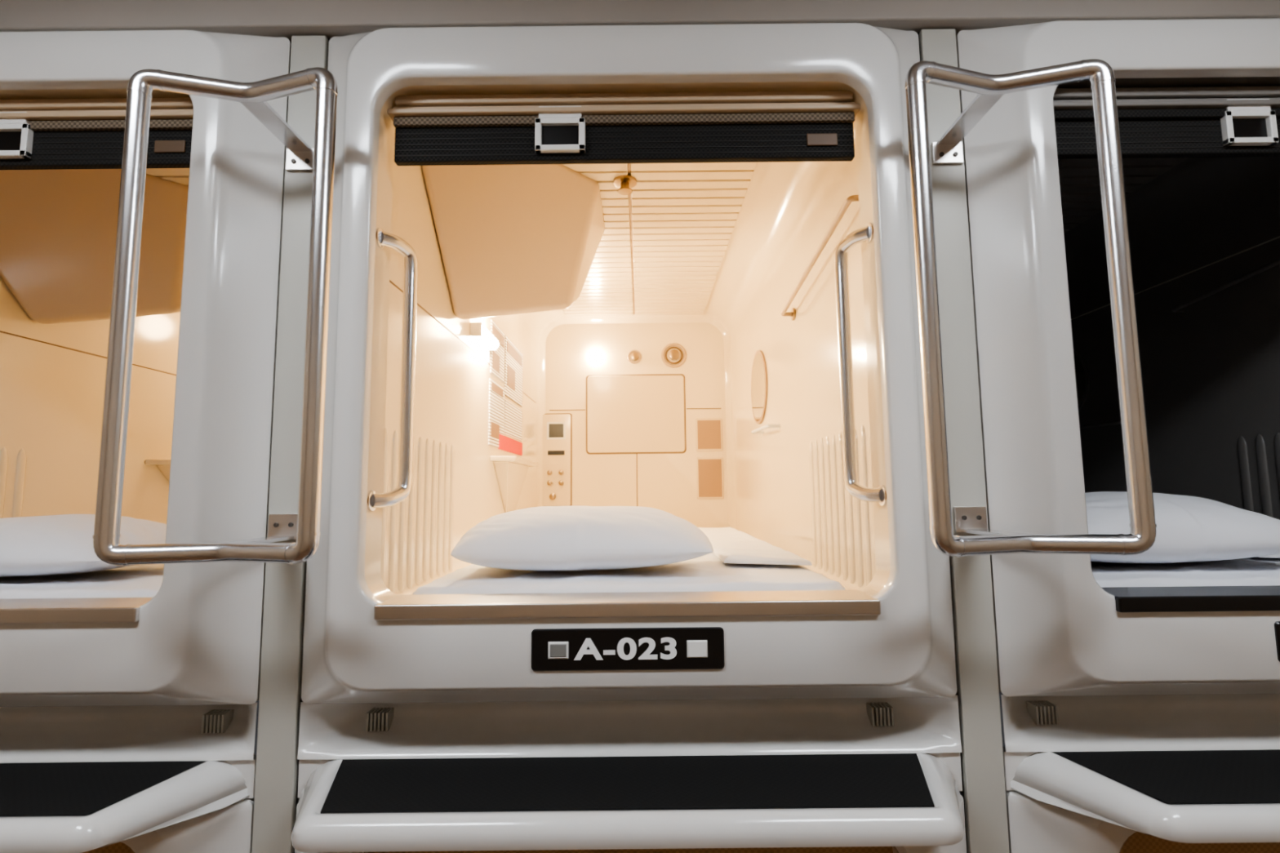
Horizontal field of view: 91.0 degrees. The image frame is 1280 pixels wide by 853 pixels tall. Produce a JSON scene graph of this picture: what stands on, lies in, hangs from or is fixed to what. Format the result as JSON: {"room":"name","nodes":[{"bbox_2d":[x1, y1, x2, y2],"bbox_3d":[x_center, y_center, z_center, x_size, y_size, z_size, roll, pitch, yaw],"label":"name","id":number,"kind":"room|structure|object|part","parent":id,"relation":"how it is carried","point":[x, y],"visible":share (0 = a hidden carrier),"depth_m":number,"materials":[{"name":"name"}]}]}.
{"room":"capsule hotel","nodes":[
{"label":"capsule hotel","id":0,"kind":"room"},
{"bbox_2d":[0,0,1279,42],"bbox_3d":[-0.030,-0.813,1.142,3.440,0.210,0.052,-1,-6,0],"label":"ceiling","id":1,"kind":"structure","parent":0,"point":[330,19],"depth_m":1.11,"materials":[{"name":"grey"}]},
{"bbox_3d":[-0.004,1.766,-0.179,3.440,0.050,2.100,-1,-6,0],"label":"floor","id":2,"kind":"structure","parent":0,"visible":0},
{"bbox_3d":[-0.003,1.823,0.870,3.440,0.048,0.060,-1,-6,0],"label":"baseboard","id":3,"kind":"structure","parent":2,"relation":"on","visible":0},
{"bbox_2d":[81,798,254,852],"bbox_3d":[-1.135,1.201,0.905,1.056,1.218,0.098,-1,-6,0],"label":"pod","id":4,"kind":"object","parent":3,"relation":"on","point":[229,828],"visible":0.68,"depth_m":0.96,"materials":[{"name":"plastic"}]},
{"bbox_2d":[81,841,133,852],"bbox_3d":[-1.137,1.072,0.928,0.810,0.910,0.010,-1,-6,0],"label":"blind","id":5,"kind":"object","parent":4,"relation":"hanging from","point":[118,847],"depth_m":0.97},
{"bbox_2d":[0,30,291,852],"bbox_3d":[-1.148,0.022,1.960,1.056,1.336,2.203,-1,-6,0],"label":"pod","id":6,"kind":"object","parent":4,"relation":"on","point":[122,718],"visible":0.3,"depth_m":1.05,"materials":[{"name":"plastic"}]},
{"bbox_3d":[-1.145,0.289,0.955,0.766,0.023,0.012,-1,-6,0],"label":"sill plate","id":7,"kind":"part","parent":6,"relation":"part of","materials":[{"name":"silver metal"}]},
{"bbox_2d":[0,564,164,599],"bbox_3d":[-1.144,0.387,1.853,0.756,0.057,1.578,-1,-6,0],"label":"mattress","id":8,"kind":"object","parent":6,"relation":"in","point":[135,580],"visible":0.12,"depth_m":1.16,"materials":[{"name":"white fabric"}]},
{"bbox_2d":[0,514,166,577],"bbox_3d":[-1.216,0.242,1.304,0.484,0.119,0.337,-1,-6,0],"label":"pillow","id":9,"kind":"object","parent":8,"relation":"on","point":[61,544],"visible":0.64,"depth_m":1.18,"materials":[{"name":"white fabric"}]},
{"bbox_3d":[-1.142,0.556,0.911,1.056,0.061,0.222,-1,-6,0],"label":"step moulding","id":10,"kind":"part","parent":6,"relation":"part of","materials":[{"name":"plastic"}]},
{"bbox_2d":[251,35,328,852],"bbox_3d":[-0.579,0.553,1.002,0.062,2.515,0.012,-1,-6,0],"label":"pillar cover","id":11,"kind":"structure","parent":3,"relation":"on","point":[281,668],"depth_m":1.04,"materials":[{"name":"plastic"}]},
{"bbox_2d":[92,66,337,565],"bbox_3d":[-0.587,-0.160,0.966,0.301,0.714,0.202,-1,-6,0],"label":"grab rail","id":12,"kind":"object","parent":11,"relation":"attached to","point":[304,526],"visible":1,"depth_m":0.87,"materials":[{"name":"silver metal"}]},
{"bbox_3d":[-0.583,0.175,0.957,0.036,0.006,0.142,-1,-6,0],"label":"bracket arm","id":13,"kind":"part","parent":12,"relation":"part of","materials":[{"name":"silver metal"}]},
{"bbox_3d":[-0.590,-0.489,1.024,0.036,0.006,0.142,-1,-6,0],"label":"bracket arm","id":14,"kind":"part","parent":12,"relation":"part of","materials":[{"name":"silver metal"}]},
{"bbox_2d":[293,39,329,852],"bbox_3d":[-0.579,0.552,1.010,0.069,2.517,0.003,-1,-6,0],"label":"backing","id":15,"kind":"object","parent":3,"relation":"on","point":[297,798],"visible":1,"depth_m":1.02,"materials":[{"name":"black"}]},
{"bbox_2d":[294,795,966,852],"bbox_3d":[-0.010,1.189,0.905,1.056,1.218,0.098,-1,-6,0],"label":"pod","id":16,"kind":"object","parent":3,"relation":"on","point":[960,847],"visible":0.11,"depth_m":0.96,"materials":[{"name":"plastic"}]},
{"bbox_2d":[290,22,964,852],"bbox_3d":[-0.022,0.010,1.960,1.056,1.336,2.203,-1,-6,0],"label":"pod","id":17,"kind":"object","parent":16,"relation":"on","point":[670,268],"visible":0.99,"depth_m":1.06,"materials":[{"name":"plastic"}]},
{"bbox_2d":[470,322,498,351],"bbox_3d":[-0.474,-0.274,1.928,0.042,0.040,0.204,-1,-6,0],"label":"reading lamp","id":18,"kind":"object","parent":17,"relation":"attached to","point":[480,336],"depth_m":1.89,"materials":[{"name":"beige"}]},
{"bbox_3d":[-0.434,0.272,3.023,0.024,0.024,0.014,-1,-6,0],"label":"control knob","id":19,"kind":"part","parent":17,"relation":"part of","materials":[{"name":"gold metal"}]},
{"bbox_3d":[-0.435,0.222,3.029,0.024,0.024,0.014,-1,-6,0],"label":"control knob","id":20,"kind":"part","parent":17,"relation":"part of","materials":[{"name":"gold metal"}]},
{"bbox_3d":[-0.418,0.336,3.017,0.032,0.032,0.014,-1,-6,0],"label":"control knob","id":21,"kind":"part","parent":17,"relation":"part of","materials":[{"name":"gold metal"}]},
{"bbox_3d":[-0.405,0.161,3.044,0.140,0.443,0.009,-1,-6,0],"label":"control panel","id":22,"kind":"part","parent":17,"relation":"part of","materials":[{"name":"beige plastic"}]},
{"bbox_3d":[-0.407,0.020,3.054,0.090,0.085,0.002,-1,-6,0],"label":"control frame","id":23,"kind":"part","parent":17,"relation":"part of","materials":[{"name":"white plastic"}]},
{"bbox_3d":[-0.379,0.271,3.023,0.024,0.024,0.014,-1,-6,0],"label":"control knob","id":24,"kind":"part","parent":17,"relation":"part of","materials":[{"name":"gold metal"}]},
{"bbox_3d":[-0.380,0.221,3.029,0.024,0.024,0.014,-1,-6,0],"label":"control knob","id":25,"kind":"part","parent":17,"relation":"part of","materials":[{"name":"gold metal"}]},
{"bbox_3d":[-0.221,-0.342,3.089,0.048,0.048,0.024,-1,-6,0],"label":"lamp bulb","id":26,"kind":"part","parent":17,"relation":"part of","materials":[{"name":"beige"}]},
{"bbox_3d":[-0.041,-0.645,1.724,0.040,0.004,0.039,-1,-6,0],"label":"sprinkler plate","id":27,"kind":"part","parent":17,"relation":"part of","materials":[{"name":"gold metal"}]},
{"bbox_3d":[-0.016,0.544,0.911,1.056,0.061,0.222,-1,-6,0],"label":"step moulding","id":28,"kind":"part","parent":17,"relation":"part of","materials":[{"name":"plastic"}]},
{"bbox_3d":[-0.019,0.278,0.955,0.766,0.023,0.012,-1,-6,0],"label":"sill plate","id":29,"kind":"part","parent":17,"relation":"part of","materials":[{"name":"silver metal"}]},
{"bbox_3d":[-0.018,0.336,0.949,0.291,0.061,0.005,-1,-6,0],"label":"number plate","id":30,"kind":"part","parent":17,"relation":"part of","materials":[{"name":"black plastic"}]},
{"bbox_2d":[412,552,845,594],"bbox_3d":[-0.018,0.375,1.852,0.756,0.057,1.578,-1,-6,0],"label":"mattress","id":31,"kind":"object","parent":17,"relation":"in","point":[705,573],"visible":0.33,"depth_m":1.14,"materials":[{"name":"white fabric"}]},
{"bbox_2d":[450,506,713,570],"bbox_3d":[-0.106,0.228,1.304,0.494,0.123,0.337,-1,-6,0],"label":"pillow","id":32,"kind":"object","parent":31,"relation":"on","point":[543,538],"visible":1,"depth_m":1.15,"materials":[{"name":"white fabric"}]},
{"bbox_2d":[697,527,812,565],"bbox_3d":[0.263,0.327,1.821,0.169,0.020,1.110,-1,-6,0],"label":"duvet","id":33,"kind":"object","parent":31,"relation":"on","point":[730,544],"visible":0.89,"depth_m":1.45,"materials":[{"name":"white fabric"}]},
{"bbox_3d":[-0.028,-0.344,3.091,0.040,0.040,0.020,-1,-6,0],"label":"knob","id":34,"kind":"part","parent":17,"relation":"part of","materials":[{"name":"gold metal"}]},
{"bbox_3d":[-0.021,-0.062,3.068,0.474,0.378,0.006,-1,-6,0],"label":"access panel","id":35,"kind":"part","parent":17,"relation":"part of","materials":[{"name":"beige plastic"}]},
{"bbox_2d":[661,342,686,367],"bbox_3d":[0.167,-0.351,3.090,0.124,0.124,0.028,-1,-6,0],"label":"air vent","id":36,"kind":"object","parent":17,"relation":"attached to","point":[673,354],"depth_m":3.10,"materials":[{"name":"brown plastic"}]},
{"bbox_2d":[697,420,720,448],"bbox_3d":[0.336,0.039,3.055,0.112,0.140,0.003,-1,-6,0],"label":"speaker grille","id":37,"kind":"object","parent":17,"relation":"attached to","point":[708,432],"depth_m":3.05,"materials":[{"name":"beige"}]},
{"bbox_3d":[0.336,0.040,3.058,0.128,0.160,0.006,-1,-6,0],"label":"speaker frame","id":38,"kind":"part","parent":17,"relation":"part of","materials":[{"name":"beige plastic"}]},
{"bbox_2d":[697,459,722,497],"bbox_3d":[0.339,0.249,3.034,0.112,0.181,0.003,-1,-6,0],"label":"speaker grille","id":39,"kind":"object","parent":17,"relation":"attached to","point":[709,471],"depth_m":3.03,"materials":[{"name":"beige"}]},
{"bbox_3d":[0.339,0.249,3.037,0.128,0.201,0.006,-1,-6,0],"label":"speaker frame","id":40,"kind":"part","parent":17,"relation":"part of","materials":[{"name":"beige plastic"}]},
{"bbox_2d":[751,353,764,421],"bbox_3d":[0.441,-0.146,2.346,0.004,0.252,0.276,-1,-6,0],"label":"wall mirror","id":41,"kind":"object","parent":17,"relation":"attached to","point":[757,361],"depth_m":2.33,"materials":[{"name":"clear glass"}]},
{"bbox_3d":[0.425,0.010,2.144,0.045,0.017,0.282,-1,-6,0],"label":"hook rail","id":42,"kind":"part","parent":17,"relation":"part of","materials":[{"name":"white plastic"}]},
{"bbox_2d":[368,846,893,852],"bbox_3d":[-0.011,1.060,0.928,0.810,0.910,0.010,-1,-6,0],"label":"blind","id":43,"kind":"object","parent":16,"relation":"hanging from","point":[836,849],"depth_m":0.96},
{"bbox_2d":[916,32,967,852],"bbox_3d":[0.547,0.541,1.010,0.069,2.517,0.003,-1,-6,0],"label":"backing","id":44,"kind":"object","parent":3,"relation":"on","point":[962,793],"visible":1,"depth_m":1.02,"materials":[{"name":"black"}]},
{"bbox_2d":[919,29,1009,852],"bbox_3d":[0.547,0.541,1.002,0.062,2.515,0.012,-1,-6,0],"label":"pillar cover","id":45,"kind":"structure","parent":3,"relation":"on","point":[978,690],"depth_m":1.04,"materials":[{"name":"plastic"}]},
{"bbox_2d":[904,58,1156,557],"bbox_3d":[0.539,-0.171,0.966,0.301,0.714,0.202,-1,-6,0],"label":"grab rail","id":46,"kind":"object","parent":45,"relation":"attached to","point":[989,88],"visible":1,"depth_m":0.87,"materials":[{"name":"silver metal"}]},
{"bbox_3d":[0.536,-0.501,1.024,0.036,0.006,0.142,-1,-6,0],"label":"bracket arm","id":47,"kind":"part","parent":46,"relation":"part of","materials":[{"name":"silver metal"}]},
{"bbox_3d":[0.543,0.163,0.957,0.036,0.006,0.142,-1,-6,0],"label":"bracket arm","id":48,"kind":"part","parent":46,"relation":"part of","materials":[{"name":"silver metal"}]},
{"bbox_2d":[1005,790,1279,852],"bbox_3d":[1.116,1.177,0.905,1.056,1.218,0.098,-1,-6,0],"label":"pod","id":49,"kind":"object","parent":3,"relation":"on","point":[1034,826],"visible":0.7,"depth_m":0.96,"materials":[{"name":"plastic"}]},
{"bbox_2d":[955,18,1279,843],"bbox_3d":[1.104,-0.002,1.960,1.056,1.336,2.203,-1,-6,0],"label":"pod","id":50,"kind":"object","parent":49,"relation":"on","point":[1152,711],"visible":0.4,"depth_m":1.05,"materials":[{"name":"plastic"}]},
{"bbox_3d":[1.551,-0.002,2.144,0.045,0.017,0.282,-1,-6,0],"label":"hook rail","id":51,"kind":"part","parent":50,"relation":"part of","materials":[{"name":"black"}]},
{"bbox_3d":[1.110,0.533,0.911,1.056,0.061,0.222,-1,-6,0],"label":"step moulding","id":52,"kind":"part","parent":50,"relation":"part of","materials":[{"name":"plastic"}]},
{"bbox_2d":[1090,556,1279,586],"bbox_3d":[1.108,0.364,1.852,0.756,0.057,1.578,-1,-6,0],"label":"mattress","id":53,"kind":"object","parent":50,"relation":"in","point":[1249,571],"visible":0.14,"depth_m":1.15,"materials":[{"name":"white fabric"}]},
{"bbox_2d":[1084,491,1279,563],"bbox_3d":[1.036,0.208,1.325,0.484,0.142,0.355,-1,-6,0],"label":"pillow","id":54,"kind":"object","parent":53,"relation":"on","point":[1189,529],"visible":0.57,"depth_m":1.17,"materials":[{"name":"white fabric"}]},
{"bbox_2d":[1254,553,1279,557],"bbox_3d":[1.389,0.315,1.821,0.169,0.021,1.110,-1,-6,0],"label":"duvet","id":55,"kind":"object","parent":53,"relation":"on","point":[1277,555],"visible":0.02,"depth_m":1.32,"materials":[{"name":"white fabric"}]},
{"bbox_3d":[1.107,0.266,0.955,0.766,0.023,0.012,-1,-6,0],"label":"sill plate","id":56,"kind":"part","parent":50,"relation":"part of","materials":[{"name":"black"}]},
{"bbox_3d":[1.107,0.324,0.949,0.291,0.061,0.005,-1,-6,0],"label":"number plate","id":57,"kind":"part","parent":50,"relation":"part of","materials":[{"name":"black plastic"}]},
{"bbox_2d":[1120,831,1279,852],"bbox_3d":[1.115,1.048,0.928,0.810,0.910,0.010,-1,-6,0],"label":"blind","id":58,"kind":"object","parent":49,"relation":"hanging from","point":[1139,842],"depth_m":0.96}
]}

